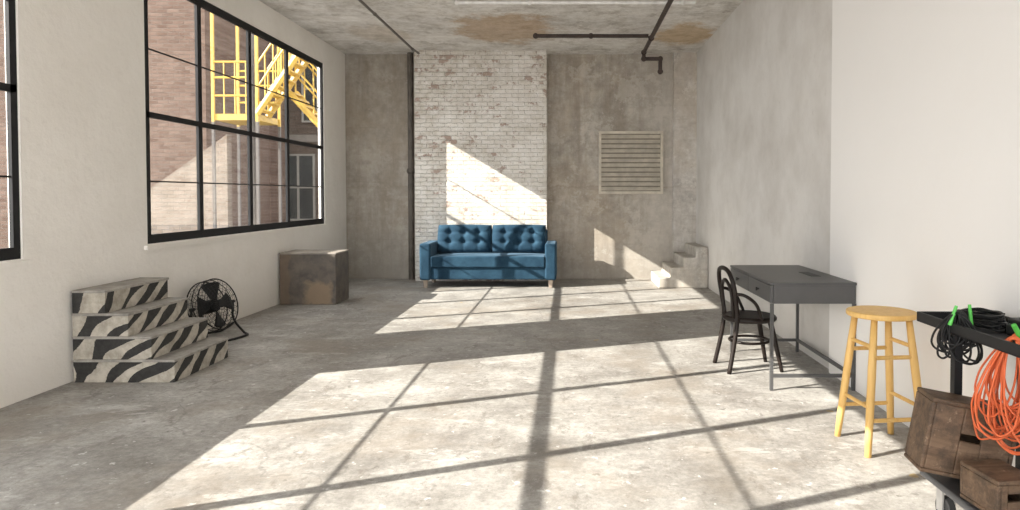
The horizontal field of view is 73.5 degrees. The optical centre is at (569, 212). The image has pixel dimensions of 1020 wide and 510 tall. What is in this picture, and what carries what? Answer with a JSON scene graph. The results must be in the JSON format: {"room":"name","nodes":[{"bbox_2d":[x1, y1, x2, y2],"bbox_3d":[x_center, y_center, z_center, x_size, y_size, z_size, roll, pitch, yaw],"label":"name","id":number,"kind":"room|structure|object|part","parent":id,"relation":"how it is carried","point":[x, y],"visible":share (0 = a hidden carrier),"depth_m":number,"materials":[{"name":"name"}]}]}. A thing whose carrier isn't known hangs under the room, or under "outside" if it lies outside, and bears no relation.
{"room":"loft studio","nodes":[
{"label":"loft studio","id":0,"kind":"room"},
{"bbox_2d":[0,0,346,407],"bbox_3d":[-3.985,-0.626,4.985,0.130,3.950,14.000,0,2,0],"label":"wall","id":1,"kind":"structure","parent":0,"point":[81,63],"depth_m":5.67,"materials":[{"name":"white paint"}]},
{"bbox_2d":[0,0,20,260],"bbox_3d":[-3.980,-0.890,2.478,0.030,2.570,4.800,0,2,0],"label":"window","id":2,"kind":"structure","parent":1,"relation":"in","point":[10,87],"depth_m":4.84,"materials":[{"name":"black paint"}]},
{"bbox_2d":[144,0,323,243],"bbox_3d":[-3.980,-1.051,8.630,0.030,2.570,4.610,0,2,0],"label":"window","id":3,"kind":"structure","parent":1,"relation":"in","point":[200,232],"depth_m":7.99,"materials":[{"name":"black paint"}]},
{"bbox_2d":[414,50,546,280],"bbox_3d":[-1.530,-0.804,11.813,2.260,3.950,0.340,0,2,0],"label":"wall pier","id":4,"kind":"object","parent":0,"point":[480,116],"visible":0.79,"depth_m":11.63,"materials":[{"name":"brick"}]},
{"bbox_2d":[0,279,963,509],"bbox_3d":[-0.850,1.421,5.139,6.400,0.150,14.200,0,2,0],"label":"floor","id":5,"kind":"structure","parent":0,"point":[395,394],"depth_m":4.49,"materials":[{"name":"concrete"}]},
{"bbox_2d":[71,277,228,381],"bbox_3d":[-3.516,0.964,5.777,0.808,0.730,0.856,0,2,0],"label":"wooden steps","id":6,"kind":"structure","parent":5,"relation":"on","point":[130,330],"depth_m":5.39,"materials":[{"name":"paint"}]},
{"bbox_2d":[187,278,248,340],"bbox_3d":[-3.646,0.990,7.036,0.517,0.619,0.612,0,2,14],"label":"floor fan","id":7,"kind":"object","parent":5,"relation":"on","point":[211,289],"visible":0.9,"depth_m":7.03,"materials":[{"name":"black metal"}]},
{"bbox_3d":[-3.706,0.957,6.901,0.029,0.224,0.194,0,2,13],"label":"blade","id":8,"kind":"part","parent":7,"relation":"part of","materials":[{"name":"black metal"}]},
{"bbox_3d":[-3.712,0.816,7.047,0.050,0.194,0.220,-16,-2,14],"label":"blade","id":9,"kind":"part","parent":7,"relation":"part of","materials":[{"name":"black metal"}]},
{"bbox_3d":[-3.733,0.970,7.056,0.130,0.140,0.140,-16,-2,14],"label":"motor","id":10,"kind":"part","parent":7,"relation":"part of","materials":[{"name":"black metal"}]},
{"bbox_3d":[-3.635,1.091,7.035,0.050,0.194,0.220,-16,-2,14],"label":"blade","id":11,"kind":"part","parent":7,"relation":"part of","materials":[{"name":"black metal"}]},
{"bbox_3d":[-3.639,0.950,7.179,0.050,0.220,0.194,-16,-2,14],"label":"blade","id":12,"kind":"part","parent":7,"relation":"part of","materials":[{"name":"black metal"}]},
{"bbox_2d":[279,250,348,304],"bbox_3d":[-3.540,0.883,9.446,0.770,0.700,0.550,0,2,0],"label":"plinth","id":13,"kind":"object","parent":5,"relation":"on","point":[307,277],"visible":1,"depth_m":9.18,"materials":[{"name":"grey concrete"}]},
{"bbox_3d":[-3.540,0.543,9.437,0.770,0.020,0.550,0,2,0],"label":"panel","id":14,"kind":"part","parent":13,"relation":"part of","materials":[{"name":"grey concrete"}]},
{"bbox_2d":[419,224,556,287],"bbox_3d":[-1.310,0.693,11.217,2.180,0.988,0.830,0,2,0],"label":"sofa","id":15,"kind":"object","parent":5,"relation":"on","point":[459,251],"visible":1,"depth_m":10.85,"materials":[{"name":"blue fabric"}]},
{"bbox_3d":[-2.310,1.133,10.883,0.069,0.125,0.069,0,2,0],"label":"leg","id":16,"kind":"part","parent":15,"relation":"part of","materials":[{"name":"brown wood"}]},
{"bbox_3d":[-2.310,0.772,11.199,0.180,0.590,0.770,0,2,0],"label":"armrest","id":17,"kind":"part","parent":15,"relation":"part of","materials":[{"name":"blue fabric"}]},
{"bbox_2d":[437,224,491,252],"bbox_3d":[-1.765,0.436,11.415,0.920,0.490,0.280,0,-10,0],"label":"cushion","id":18,"kind":"object","parent":15,"relation":"on","point":[456,238],"depth_m":11.30,"materials":[{"name":"blue fabric"}]},
{"bbox_2d":[431,253,544,266],"bbox_3d":[-1.310,0.762,11.094,1.810,0.195,0.580,0,2,0],"label":"seat cushion","id":19,"kind":"object","parent":15,"relation":"on","point":[445,259],"depth_m":10.81,"materials":[{"name":"blue fabric"}]},
{"bbox_3d":[-1.310,0.957,11.209,1.860,0.200,0.720,0,2,0],"label":"seat","id":20,"kind":"part","parent":15,"relation":"part of","materials":[{"name":"blue fabric"}]},
{"bbox_3d":[-1.310,0.662,11.566,1.860,0.770,0.130,0,2,0],"label":"backrest","id":21,"kind":"part","parent":15,"relation":"part of","materials":[{"name":"blue fabric"}]},
{"bbox_2d":[492,224,545,252],"bbox_3d":[-0.855,0.436,11.415,0.920,0.490,0.280,0,-10,0],"label":"cushion","id":22,"kind":"object","parent":15,"relation":"on","point":[510,238],"depth_m":11.30,"materials":[{"name":"blue fabric"}]},
{"bbox_3d":[-0.310,1.133,10.883,0.069,0.125,0.069,0,2,0],"label":"leg","id":23,"kind":"part","parent":15,"relation":"part of","materials":[{"name":"brown wood"}]},
{"bbox_3d":[-0.310,0.772,11.199,0.180,0.590,0.770,0,2,0],"label":"armrest","id":24,"kind":"part","parent":15,"relation":"part of","materials":[{"name":"blue fabric"}]},
{"bbox_2d":[650,243,707,287],"bbox_3d":[1.798,0.858,11.326,0.795,0.652,1.080,0,2,0],"label":"concrete steps","id":25,"kind":"structure","parent":5,"relation":"on","point":[689,268],"depth_m":10.79,"materials":[{"name":"grey concrete"}]},
{"bbox_2d":[713,265,783,374],"bbox_3d":[1.524,0.890,5.824,0.494,0.883,0.483,0,2,-6],"label":"dining chair","id":26,"kind":"object","parent":5,"relation":"on","point":[742,316],"visible":0.97,"depth_m":5.69,"materials":[{"name":"black wood"}]},
{"bbox_3d":[1.535,0.885,5.825,0.400,0.026,0.400,0,2,-6],"label":"seat","id":27,"kind":"part","parent":26,"relation":"part of","materials":[{"name":"brown paint"}]},
{"bbox_3d":[1.690,1.107,6.000,0.140,0.439,0.046,-1,2,-33],"label":"leg","id":28,"kind":"part","parent":26,"relation":"part of","materials":[{"name":"brown paint"}]},
{"bbox_3d":[1.722,1.115,5.699,0.138,0.439,0.048,1,2,21],"label":"leg","id":29,"kind":"part","parent":26,"relation":"part of","materials":[{"name":"brown paint"}]},
{"bbox_2d":[730,265,856,390],"bbox_3d":[1.824,0.918,5.776,0.672,0.823,1.300,0,2,0],"label":"desk","id":30,"kind":"object","parent":5,"relation":"on","point":[775,284],"visible":0.91,"depth_m":5.14,"materials":[{"name":"grey metal"}]},
{"bbox_3d":[1.525,0.983,6.413,0.024,0.660,0.024,0,2,0],"label":"leg","id":31,"kind":"part","parent":30,"relation":"part of","materials":[{"name":"grey metal"}]},
{"bbox_3d":[1.523,0.590,6.090,0.022,0.131,0.635,0,2,0],"label":"drawer","id":32,"kind":"part","parent":30,"relation":"part of","materials":[{"name":"grey laminate"}]},
{"bbox_3d":[1.523,0.607,5.445,0.022,0.131,0.635,0,2,0],"label":"drawer","id":33,"kind":"part","parent":30,"relation":"part of","materials":[{"name":"grey laminate"}]},
{"bbox_3d":[1.525,1.016,5.143,0.024,0.660,0.024,0,2,0],"label":"leg","id":34,"kind":"part","parent":30,"relation":"part of","materials":[{"name":"grey metal"}]},
{"bbox_3d":[2.145,0.983,6.413,0.024,0.660,0.024,0,2,0],"label":"leg","id":35,"kind":"part","parent":30,"relation":"part of","materials":[{"name":"grey metal"}]},
{"bbox_3d":[2.145,1.016,5.143,0.024,0.660,0.024,0,2,0],"label":"leg","id":36,"kind":"part","parent":30,"relation":"part of","materials":[{"name":"grey metal"}]},
{"bbox_2d":[834,305,921,457],"bbox_3d":[1.835,0.976,4.017,0.390,0.802,0.390,0,2,-6],"label":"bar stool","id":37,"kind":"object","parent":5,"relation":"on","point":[888,314],"visible":0.88,"depth_m":3.93,"materials":[{"name":"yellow wood"}]},
{"bbox_3d":[1.682,0.987,4.141,0.131,0.774,0.046,1,2,39],"label":"leg","id":38,"kind":"part","parent":37,"relation":"part of","materials":[{"name":"yellow wood"}]},
{"bbox_3d":[1.711,0.994,3.864,0.045,0.774,0.132,1,2,39],"label":"leg","id":39,"kind":"part","parent":37,"relation":"part of","materials":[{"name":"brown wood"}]},
{"bbox_3d":[1.835,0.591,4.007,0.390,0.032,0.390,0,2,-6],"label":"seat","id":40,"kind":"part","parent":37,"relation":"part of","materials":[{"name":"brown wood"}]},
{"bbox_3d":[1.959,0.986,4.170,0.045,0.774,0.132,1,2,39],"label":"leg","id":41,"kind":"part","parent":37,"relation":"part of","materials":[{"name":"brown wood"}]},
{"bbox_3d":[1.988,0.993,3.893,0.131,0.774,0.046,1,2,39],"label":"leg","id":42,"kind":"part","parent":37,"relation":"part of","materials":[{"name":"brown wood"}]},
{"bbox_2d":[917,311,1019,509],"bbox_3d":[1.885,0.960,2.896,0.490,0.890,1.140,0,2,0],"label":"utility cart","id":43,"kind":"object","parent":5,"relation":"on","point":[949,486],"visible":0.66,"depth_m":3.07,"materials":[{"name":"grey metal"}]},
{"bbox_2d":[920,471,979,509],"bbox_3d":[1.885,1.221,2.763,0.490,0.035,0.860,0,2,0],"label":"shelf","id":44,"kind":"object","parent":43,"relation":"attached to","point":[949,486],"depth_m":2.99,"materials":[{"name":"grey metal"}]},
{"bbox_2d":[930,304,982,364],"bbox_3d":[1.797,0.560,3.161,0.214,0.276,0.110,1,2,33],"label":"cable bundle","id":45,"kind":"object","parent":43,"relation":"on","point":[943,336],"visible":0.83,"depth_m":3.13,"materials":[{"name":"black rubber"}]},
{"bbox_3d":[1.790,0.875,3.154,0.036,0.635,0.036,0,2,0],"label":"post","id":46,"kind":"part","parent":43,"relation":"part of","materials":[{"name":"black metal"}]},
{"bbox_2d":[904,387,1019,478],"bbox_3d":[1.744,0.996,3.034,0.420,0.387,0.180,0,2,6],"label":"wooden crate","id":47,"kind":"object","parent":43,"relation":"on","point":[941,434],"visible":0.6,"depth_m":2.96,"materials":[{"name":"brown wood"}]},
{"bbox_2d":[917,311,1019,357],"bbox_3d":[1.945,0.540,2.885,0.370,0.050,1.140,0,2,0],"label":"tray","id":48,"kind":"object","parent":43,"relation":"on","point":[996,340],"depth_m":3.04,"materials":[{"name":"black metal"}]},
{"bbox_2d":[961,307,1009,331],"bbox_3d":[1.968,0.501,3.245,0.190,0.081,0.299,0,2,0],"label":"loose cable","id":49,"kind":"object","parent":43,"relation":"in","point":[982,319],"visible":0.74,"depth_m":3.17,"materials":[{"name":"black rubber"}]},
{"bbox_2d":[960,459,1019,509],"bbox_3d":[1.745,1.123,2.770,0.180,0.155,0.220,0,2,-6],"label":"wooden crate","id":50,"kind":"object","parent":43,"relation":"on","point":[988,484],"visible":1,"depth_m":2.74,"materials":[{"name":"brown wood"}]},
{"bbox_2d":[970,323,1019,455],"bbox_3d":[1.831,0.728,2.802,0.307,0.553,0.138,1,2,41],"label":"extension cord","id":51,"kind":"object","parent":43,"relation":"hanging from","point":[998,362],"visible":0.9,"depth_m":2.82,"materials":[{"name":"orange rubber"}]},
{"bbox_2d":[1006,318,1019,335],"bbox_3d":[2.030,0.517,2.764,0.140,0.080,0.600,0,2,0],"label":"equipment case","id":52,"kind":"object","parent":43,"relation":"on","point":[1009,330],"visible":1,"depth_m":3.03,"materials":[{"name":"plastic"}]},
{"bbox_3d":[2.030,0.491,2.764,0.130,0.028,0.590,0,2,0],"label":"lid","id":53,"kind":"part","parent":52,"relation":"part of","materials":[{"name":"plastic"}]},
{"bbox_3d":[2.100,0.875,3.154,0.036,0.635,0.036,0,2,0],"label":"post","id":54,"kind":"part","parent":43,"relation":"part of","materials":[{"name":"black metal"}]},
{"bbox_2d":[259,0,742,53],"bbox_3d":[-0.850,-2.678,5.032,6.400,0.150,14.200,0,2,0],"label":"ceiling","id":55,"kind":"structure","parent":0,"point":[348,26],"depth_m":9.85,"materials":[{"name":"grey concrete"}]},
{"bbox_2d":[358,0,419,54],"bbox_3d":[-2.407,-2.406,6.277,0.134,0.109,8.676,0,2,0],"label":"ceiling pipe","id":56,"kind":"object","parent":55,"relation":"attached to","point":[360,1],"visible":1,"depth_m":9.02,"materials":[{"name":"black metal"}]},
{"bbox_2d":[454,0,695,4],"bbox_3d":[0.059,-2.601,8.415,2.981,0.066,0.066,0,2,0],"label":"conduit","id":57,"kind":"object","parent":55,"relation":"attached to","point":[456,2],"visible":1,"depth_m":8.39,"materials":[{"name":"grey metal"}]},
{"bbox_2d":[641,0,673,73],"bbox_3d":[1.290,-2.257,6.341,0.346,0.390,8.795,0,2,0],"label":"ceiling pipe","id":58,"kind":"object","parent":55,"relation":"attached to","point":[644,58],"visible":1,"depth_m":9.81,"materials":[{"name":"metal"}]},
{"bbox_2d":[533,33,648,38],"bbox_3d":[0.295,-2.525,9.707,1.650,0.084,0.084,0,2,0],"label":"ceiling pipe","id":59,"kind":"object","parent":58,"relation":"attached to","point":[535,35],"visible":1,"depth_m":9.68,"materials":[{"name":"metal"}]},
{"bbox_2d":[345,54,672,278],"bbox_3d":[-0.850,-0.812,12.083,6.400,3.950,0.200,0,2,0],"label":"wall","id":60,"kind":"structure","parent":0,"point":[597,236],"depth_m":11.98,"materials":[{"name":"concrete"}]},
{"bbox_2d":[407,52,414,279],"bbox_3d":[-2.780,-0.806,11.883,0.143,3.950,0.150,0,2,0],"label":"downpipe","id":61,"kind":"object","parent":60,"relation":"attached to","point":[410,170],"visible":1,"depth_m":11.85,"materials":[{"name":"metal"}]},
{"bbox_2d":[599,131,662,193],"bbox_3d":[1.070,-0.883,11.954,1.130,1.100,0.053,0,2,0],"label":"air vent","id":62,"kind":"object","parent":60,"relation":"in","point":[630,162],"visible":1,"depth_m":11.95,"materials":[{"name":"beige metal"}]},
{"bbox_2d":[672,52,696,260],"bbox_3d":[2.000,-0.807,11.908,0.400,3.950,0.150,0,2,0],"label":"wall","id":63,"kind":"structure","parent":0,"point":[684,78],"depth_m":11.83,"materials":[{"name":"concrete"}]},
{"bbox_2d":[696,0,831,368],"bbox_3d":[2.275,-0.726,8.804,0.150,3.950,6.360,0,2,0],"label":"wall","id":64,"kind":"structure","parent":0,"point":[764,76],"depth_m":7.54,"materials":[{"name":"white paint"}]},
{"bbox_2d":[829,0,1019,466],"bbox_3d":[2.255,-0.542,1.806,0.190,3.950,7.640,0,2,0],"label":"wall","id":65,"kind":"structure","parent":0,"point":[925,196],"depth_m":4.14,"materials":[{"name":"white paint"}]},
{"label":"outside","id":66,"kind":"structure","parent":0,"visible":0},
{"bbox_3d":[-17.500,5.316,10.143,85.000,0.200,100.000,0,2,0],"label":"ground","id":67,"kind":"structure","parent":66,"visible":0},
{"bbox_2d":[0,0,285,247],"bbox_3d":[-13.000,-3.469,17.115,10.000,17.000,4.400,0,2,0],"label":"brick building","id":68,"kind":"structure","parent":67,"relation":"on","point":[170,22],"depth_m":14.97,"materials":[{"name":"brown brick"}]},
{"bbox_2d":[151,135,232,233],"bbox_3d":[-8.700,1.727,14.450,3.000,6.750,0.200,0,2,0],"label":"wall","id":69,"kind":"structure","parent":67,"relation":"on","point":[173,205],"depth_m":14.30,"materials":[{"name":"beige brick"}]},
{"bbox_2d":[251,33,256,224],"bbox_3d":[-4.550,0.974,9.809,0.237,8.500,0.237,0,2,0],"label":"pole","id":70,"kind":"object","parent":67,"relation":"on","point":[252,35],"visible":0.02,"depth_m":9.73,"materials":[{"name":"grey metal"}]},
{"bbox_2d":[210,13,317,227],"bbox_3d":[-5.656,-0.379,13.695,2.538,11.000,1.129,0,2,0],"label":"stairs","id":71,"kind":"structure","parent":67,"relation":"on","point":[238,119],"depth_m":13.19,"materials":[{"name":"yellow metal"}]},
{"bbox_3d":[-6.900,-3.814,13.105,0.050,4.100,0.050,0,2,0],"label":"post","id":72,"kind":"part","parent":71,"relation":"part of","materials":[{"name":"yellow metal"}]},
{"bbox_3d":[-6.900,1.684,13.249,0.050,6.900,0.050,0,2,0],"label":"post","id":73,"kind":"part","parent":71,"relation":"part of","materials":[{"name":"grey metal"}]},
{"bbox_3d":[-6.475,-2.425,13.141,0.875,1.019,0.039,0,2,0],"label":"railing","id":74,"kind":"part","parent":71,"relation":"part of","materials":[{"name":"yellow metal"}]},
{"bbox_3d":[-6.900,-3.841,14.104,0.050,4.100,0.050,0,2,0],"label":"post","id":75,"kind":"part","parent":71,"relation":"part of","materials":[{"name":"yellow metal"}]},
{"bbox_3d":[-6.900,1.658,14.248,0.050,6.900,0.050,0,2,0],"label":"post","id":76,"kind":"part","parent":71,"relation":"part of","materials":[{"name":"grey metal"}]},
{"bbox_3d":[-6.050,-3.814,13.105,0.050,4.100,0.050,0,2,0],"label":"post","id":77,"kind":"part","parent":71,"relation":"part of","materials":[{"name":"yellow metal"}]},
{"bbox_3d":[-6.050,1.684,13.249,0.050,6.900,0.050,0,2,0],"label":"post","id":78,"kind":"part","parent":71,"relation":"part of","materials":[{"name":"metal"}]},
{"bbox_3d":[-6.475,-2.451,14.141,0.875,1.019,0.039,0,2,0],"label":"railing","id":79,"kind":"part","parent":71,"relation":"part of","materials":[{"name":"yellow metal"}]},
{"bbox_3d":[-6.050,-3.841,14.104,0.050,4.100,0.050,0,2,0],"label":"post","id":80,"kind":"part","parent":71,"relation":"part of","materials":[{"name":"yellow metal"}]},
{"bbox_3d":[-6.050,1.658,14.248,0.050,6.900,0.050,0,2,0],"label":"post","id":81,"kind":"part","parent":71,"relation":"part of","materials":[{"name":"metal"}]},
{"bbox_2d":[288,52,318,220],"bbox_3d":[-7.535,-2.614,22.659,5.930,15.000,6.560,0,2,0],"label":"brick building","id":82,"kind":"structure","parent":67,"relation":"on","point":[304,201],"depth_m":19.45,"materials":[{"name":"brown brick"}]},
{"bbox_3d":[-7.775,-0.730,19.476,0.850,1.800,0.016,0,2,0],"label":"glass","id":83,"kind":"part","parent":82,"relation":"part of","materials":[{"name":"glass"}]},
{"bbox_3d":[-7.200,-3.529,19.402,0.800,1.800,0.016,0,2,0],"label":"glass","id":84,"kind":"part","parent":82,"relation":"part of","materials":[{"name":"glass"}]}
]}

